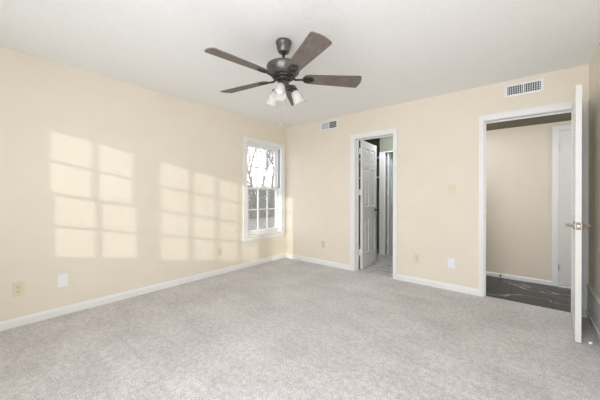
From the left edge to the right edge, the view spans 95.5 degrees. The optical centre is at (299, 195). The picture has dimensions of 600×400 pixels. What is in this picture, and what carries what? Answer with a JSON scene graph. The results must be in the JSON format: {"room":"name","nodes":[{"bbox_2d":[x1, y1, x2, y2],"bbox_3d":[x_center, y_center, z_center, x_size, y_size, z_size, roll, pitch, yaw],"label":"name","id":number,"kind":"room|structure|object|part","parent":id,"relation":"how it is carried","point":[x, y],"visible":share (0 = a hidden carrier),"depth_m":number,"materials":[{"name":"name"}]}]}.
{"room":"empty bedroom","nodes":[
{"label":"empty bedroom","id":0,"kind":"room"},
{"bbox_2d":[0,47,285,321],"bbox_3d":[-1.674,-0.051,3.550,0.140,2.440,4.472,0,0,39],"label":"wall","id":1,"kind":"structure","parent":0,"point":[114,186],"depth_m":2.95,"materials":[{"name":"beige paint"}]},
{"bbox_2d":[12,281,23,296],"bbox_3d":[-2.506,0.838,2.425,0.010,0.124,0.076,0,0,39],"label":"power outlet","id":2,"kind":"object","parent":1,"relation":"attached to","point":[17,288],"visible":1,"depth_m":2.42,"materials":[{"name":"beige plastic"}]},
{"bbox_2d":[57,273,67,287],"bbox_3d":[-2.315,0.831,2.659,0.007,0.128,0.082,0,0,39],"label":"blank wall plate","id":3,"kind":"object","parent":1,"relation":"attached to","point":[62,279],"visible":1,"depth_m":2.66,"materials":[{"name":"white plastic"}]},
{"bbox_2d":[0,253,285,330],"bbox_3d":[-1.637,1.130,3.478,0.014,0.078,4.292,0,0,39],"label":"baseboard","id":4,"kind":"structure","parent":1,"relation":"attached to","point":[23,320],"depth_m":3.01,"materials":[{"name":"white paint"}]},
{"bbox_2d":[218,248,221,256],"bbox_3d":[-1.185,0.843,4.028,0.010,0.124,0.070,0,0,39],"label":"power outlet","id":5,"kind":"object","parent":1,"relation":"attached to","point":[219,249],"visible":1,"depth_m":4.02,"materials":[{"name":"beige plastic"}]},
{"bbox_2d":[242,137,285,242],"bbox_3d":[-0.653,-0.087,4.774,0.200,1.696,0.997,0,0,39],"label":"window","id":6,"kind":"structure","parent":1,"relation":"in","point":[279,149],"depth_m":4.89,"materials":[{"name":"white paint"}]},
{"bbox_3d":[-0.686,-0.487,4.851,0.030,0.768,0.725,0,0,39],"label":"sash","id":7,"kind":"part","parent":6,"relation":"part of","materials":[{"name":"white paint"}]},
{"bbox_3d":[-0.661,0.265,4.828,0.030,0.805,0.725,0,0,39],"label":"sash","id":8,"kind":"part","parent":6,"relation":"part of","materials":[{"name":"white paint"}]},
{"bbox_3d":[-0.647,0.715,4.767,0.180,0.092,0.997,0,0,39],"label":"sill","id":9,"kind":"part","parent":6,"relation":"part of","materials":[{"name":"white paint"}]},
{"bbox_2d":[0,245,599,399],"bbox_3d":[1.483,1.201,3.078,5.619,0.050,7.760,0,0,39],"label":"floor","id":10,"kind":"structure","parent":0,"point":[285,328],"depth_m":2.15,"materials":[{"name":"grey carpet"}]},
{"bbox_2d":[0,0,599,127],"bbox_3d":[-0.098,-1.298,2.254,4.217,0.060,4.472,0,0,39],"label":"ceiling","id":11,"kind":"structure","parent":0,"point":[403,51],"depth_m":2.24,"materials":[{"name":"paint"}]},
{"bbox_2d":[204,31,361,124],"bbox_3d":[-0.168,-0.925,2.241,1.258,0.685,1.251,0,0,39],"label":"ceiling fan","id":12,"kind":"object","parent":11,"relation":"hanging from","point":[283,70],"visible":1,"depth_m":2.16,"materials":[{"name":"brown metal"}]},
{"bbox_3d":[-0.435,-0.967,1.972,0.497,0.006,0.156,0,13,-43],"label":"blade","id":13,"kind":"part","parent":12,"relation":"part of","materials":[{"name":"brown wood"}]},
{"bbox_3d":[-0.493,-0.967,2.449,0.497,0.006,0.156,0,13,29],"label":"blade","id":14,"kind":"part","parent":12,"relation":"part of","materials":[{"name":"brown wood"}]},
{"bbox_3d":[-0.255,-0.962,2.141,0.192,0.034,0.068,0,13,-43],"label":"blade arm","id":15,"kind":"part","parent":12,"relation":"part of","materials":[{"name":"grey metal"}]},
{"bbox_3d":[-0.276,-0.962,2.329,0.192,0.034,0.068,0,13,29],"label":"blade arm","id":16,"kind":"part","parent":12,"relation":"part of","materials":[{"name":"grey metal"}]},
{"bbox_3d":[-0.238,-0.813,2.335,0.126,0.137,0.114,0,0,39],"label":"lamp shade","id":17,"kind":"part","parent":12,"relation":"part of","materials":[{"name":"white glass"}]},
{"bbox_3d":[-0.156,-0.813,2.115,0.111,0.137,0.123,0,0,39],"label":"lamp shade","id":18,"kind":"part","parent":12,"relation":"part of","materials":[{"name":"white glass"}]},
{"bbox_3d":[-0.069,-0.962,2.103,0.068,0.034,0.192,14,-6,-24],"label":"blade arm","id":19,"kind":"part","parent":12,"relation":"part of","materials":[{"name":"grey metal"}]},
{"bbox_3d":[-0.058,-0.966,2.651,0.156,0.006,0.497,-13,-3,11],"label":"blade","id":20,"kind":"part","parent":12,"relation":"part of","materials":[{"name":"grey wood"}]},
{"bbox_3d":[-0.006,-0.813,2.293,0.112,0.137,0.122,0,0,39],"label":"lamp shade","id":21,"kind":"part","parent":12,"relation":"part of","materials":[{"name":"white glass"}]},
{"bbox_3d":[0.024,-0.962,2.268,0.192,0.034,0.068,0,-13,-7],"label":"blade arm","id":22,"kind":"part","parent":12,"relation":"part of","materials":[{"name":"grey metal"}]},
{"bbox_3d":[0.036,-0.966,1.880,0.156,0.006,0.497,14,-6,-24],"label":"blade","id":23,"kind":"part","parent":12,"relation":"part of","materials":[{"name":"brown wood"}]},
{"bbox_3d":[0.270,-0.965,2.299,0.497,0.006,0.156,0,-13,-7],"label":"blade","id":24,"kind":"part","parent":12,"relation":"part of","materials":[{"name":"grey wood"}]},
{"bbox_2d":[359,138,392,247],"bbox_3d":[1.477,-0.044,6.025,1.020,2.440,0.580,0,0,39],"label":"wall","id":25,"kind":"structure","parent":0,"point":[376,142],"depth_m":6.11,"materials":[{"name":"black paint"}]},
{"bbox_2d":[380,136,392,151],"bbox_3d":[1.975,-0.043,5.175,0.930,2.440,0.100,0,0,39],"label":"wall","id":26,"kind":"structure","parent":0,"point":[386,143],"depth_m":5.34,"materials":[{"name":"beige paint"}]},
{"bbox_2d":[379,151,392,254],"bbox_3d":[1.953,0.162,5.178,0.888,2.030,0.122,0,0,39],"label":"trim","id":27,"kind":"structure","parent":26,"relation":"attached to","point":[382,155],"depth_m":5.38,"materials":[{"name":"white paint"}]},
{"bbox_2d":[387,152,392,254],"bbox_3d":[1.925,0.165,5.532,0.636,2.012,0.035,0,0,-44],"label":"door","id":28,"kind":"structure","parent":26,"relation":"in","point":[389,154],"depth_m":5.34,"materials":[{"name":"white paint"}]},
{"bbox_2d":[285,64,588,288],"bbox_3d":[1.878,-0.043,3.444,5.479,2.440,0.120,0,0,39],"label":"wall","id":29,"kind":"structure","parent":0,"point":[438,136],"depth_m":3.58,"materials":[{"name":"beige paint"}]},
{"bbox_2d":[320,119,337,130],"bbox_3d":[0.477,-1.155,4.516,0.341,0.138,0.009,0,0,39],"label":"air vent","id":30,"kind":"object","parent":29,"relation":"in","point":[333,124],"visible":1,"depth_m":4.51,"materials":[{"name":"white plastic"}]},
{"bbox_2d":[359,140,378,268],"bbox_3d":[1.155,0.155,4.523,0.102,2.029,0.625,0,0,39],"label":"door","id":31,"kind":"structure","parent":29,"relation":"in","point":[368,151],"depth_m":4.48,"materials":[{"name":"white paint"}]},
{"bbox_2d":[350,128,396,279],"bbox_3d":[1.104,0.119,4.066,0.731,2.111,0.142,0,0,39],"label":"trim","id":32,"kind":"structure","parent":29,"relation":"attached to","point":[355,138],"depth_m":4.21,"materials":[{"name":"white paint"}]},
{"bbox_2d":[285,253,477,295],"bbox_3d":[0.907,1.135,4.154,3.053,0.078,0.014,0,0,39],"label":"baseboard","id":33,"kind":"structure","parent":29,"relation":"attached to","point":[473,291],"depth_m":3.63,"materials":[{"name":"white paint"}]},
{"bbox_2d":[414,254,419,263],"bbox_3d":[1.551,0.844,3.627,0.076,0.124,0.010,0,0,39],"label":"power outlet","id":34,"kind":"object","parent":29,"relation":"attached to","point":[416,256],"visible":1,"depth_m":3.62,"materials":[{"name":"beige plastic"}]},
{"bbox_2d":[448,258,454,268],"bbox_3d":[1.872,0.842,3.364,0.082,0.128,0.007,0,0,39],"label":"blank wall plate","id":35,"kind":"object","parent":29,"relation":"attached to","point":[451,261],"visible":1,"depth_m":3.36,"materials":[{"name":"white plastic"}]},
{"bbox_2d":[448,184,455,194],"bbox_3d":[1.869,-0.066,3.361,0.086,0.130,0.018,0,0,39],"label":"light switch","id":36,"kind":"object","parent":29,"relation":"attached to","point":[451,187],"visible":1,"depth_m":3.36,"materials":[{"name":"beige plastic"}]},
{"bbox_2d":[504,78,543,97],"bbox_3d":[2.402,-1.148,2.930,0.328,0.135,0.009,0,0,39],"label":"air vent","id":37,"kind":"object","parent":29,"relation":"in","point":[537,85],"visible":1,"depth_m":2.93,"materials":[{"name":"white plastic"}]},
{"bbox_2d":[478,99,587,317],"bbox_3d":[2.463,0.126,2.947,0.883,2.105,0.142,0,0,39],"label":"trim","id":38,"kind":"structure","parent":29,"relation":"attached to","point":[564,107],"depth_m":2.86,"materials":[{"name":"white paint"}]},
{"bbox_2d":[486,120,570,280],"bbox_3d":[3.417,0.080,3.521,3.200,2.200,0.100,0,0,39],"label":"wall","id":39,"kind":"structure","parent":0,"point":[518,159],"depth_m":3.76,"materials":[{"name":"beige paint"}]},
{"bbox_2d":[486,271,551,285],"bbox_3d":[2.753,1.150,3.992,1.379,0.058,0.014,0,0,39],"label":"baseboard","id":40,"kind":"structure","parent":39,"relation":"attached to","point":[513,277],"depth_m":3.75,"materials":[{"name":"white paint"}]},
{"bbox_2d":[552,125,570,286],"bbox_3d":[3.636,0.146,3.291,0.870,2.070,0.053,0,0,39],"label":"door","id":41,"kind":"structure","parent":39,"relation":"in","point":[561,140],"depth_m":3.51,"materials":[{"name":"white paint"}]},
{"bbox_2d":[486,112,570,130],"bbox_3d":[3.093,-0.983,3.124,3.200,0.075,0.928,0,0,39],"label":"ceiling","id":42,"kind":"structure","parent":0,"point":[565,116],"depth_m":3.51,"materials":[{"name":"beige paint"}]},
{"bbox_2d":[565,84,590,342],"bbox_3d":[2.451,0.147,2.417,0.152,2.049,0.702,0,0,43],"label":"door","id":43,"kind":"structure","parent":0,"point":[577,225],"depth_m":2.18,"materials":[{"name":"white paint"}]},
{"bbox_3d":[2.256,0.248,2.279,0.059,0.066,0.149,0,0,43],"label":"handle","id":44,"kind":"part","parent":43,"relation":"part of","materials":[{"name":"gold metal"}]},
{"bbox_3d":[2.216,0.247,2.170,0.025,0.060,0.003,0,0,43],"label":"latch plate","id":45,"kind":"part","parent":43,"relation":"part of","materials":[{"name":"silver metal"}]},
{"bbox_3d":[2.323,0.248,2.215,0.059,0.066,0.149,0,0,43],"label":"handle","id":46,"kind":"part","parent":43,"relation":"part of","materials":[{"name":"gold metal"}]},
{"bbox_2d":[589,43,599,298],"bbox_3d":[1.443,-0.044,0.905,0.120,2.440,4.352,0,0,39],"label":"wall","id":47,"kind":"structure","parent":0,"point":[594,65],"depth_m":2.41,"materials":[{"name":"beige paint"}]},
{"bbox_2d":[585,284,599,341],"bbox_3d":[1.404,1.013,0.974,0.024,0.326,4.292,0,0,39],"label":"baseboard","id":48,"kind":"structure","parent":47,"relation":"attached to","point":[593,302],"depth_m":2.37,"materials":[{"name":"paint"}]},
{"label":"outside","id":49,"kind":"structure","parent":0,"visible":0},
{"bbox_2d":[249,200,274,230],"bbox_3d":[-8.039,1.554,40.298,56.361,0.100,68.000,0,0,39],"label":"ground","id":50,"kind":"structure","parent":49,"point":[271,219],"depth_m":15.08,"materials":[{"name":"white snow"}]},
{"bbox_2d":[248,185,251,210],"bbox_3d":[-3.886,0.253,18.863,1.699,2.522,1.722,0,0,39],"label":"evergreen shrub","id":51,"kind":"object","parent":50,"relation":"on","point":[248,185],"visible":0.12,"depth_m":18.81,"materials":[{"name":"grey plant"}]},
{"bbox_2d":[248,147,264,186],"bbox_3d":[-5.101,-3.697,24.495,7.104,10.442,5.363,0,0,12],"label":"bare tree","id":52,"kind":"object","parent":50,"relation":"on","point":[249,150],"visible":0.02,"depth_m":24.28,"materials":[{"name":"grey plant"}]},
{"bbox_2d":[249,189,274,217],"bbox_3d":[-1.137,0.495,20.438,0.162,2.050,18.110,0,0,39],"label":"wooden fence","id":53,"kind":"object","parent":50,"relation":"on","point":[271,193],"visible":0.06,"depth_m":18.58,"materials":[{"name":"grey wood"}]},
{"bbox_2d":[258,148,273,187],"bbox_3d":[-2.346,-4.285,32.231,7.439,11.683,7.047,0,0,-35],"label":"bare tree","id":54,"kind":"object","parent":50,"relation":"on","point":[272,180],"visible":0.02,"depth_m":31.05,"materials":[{"name":"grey plant"}]},
{"bbox_2d":[258,149,273,164],"bbox_3d":[-0.730,-3.122,27.085,7.524,9.295,6.657,0,0,-24],"label":"bare tree","id":55,"kind":"object","parent":50,"relation":"on","point":[261,149],"visible":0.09,"depth_m":27.31,"materials":[{"name":"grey plant"}]},
{"bbox_2d":[260,149,273,186],"bbox_3d":[-3.984,-6.265,43.296,9.090,15.598,13.634,0,0,29],"label":"bare tree","id":56,"kind":"object","parent":50,"relation":"on","point":[268,164],"visible":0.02,"depth_m":43.44,"materials":[{"name":"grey plant"}]}
]}

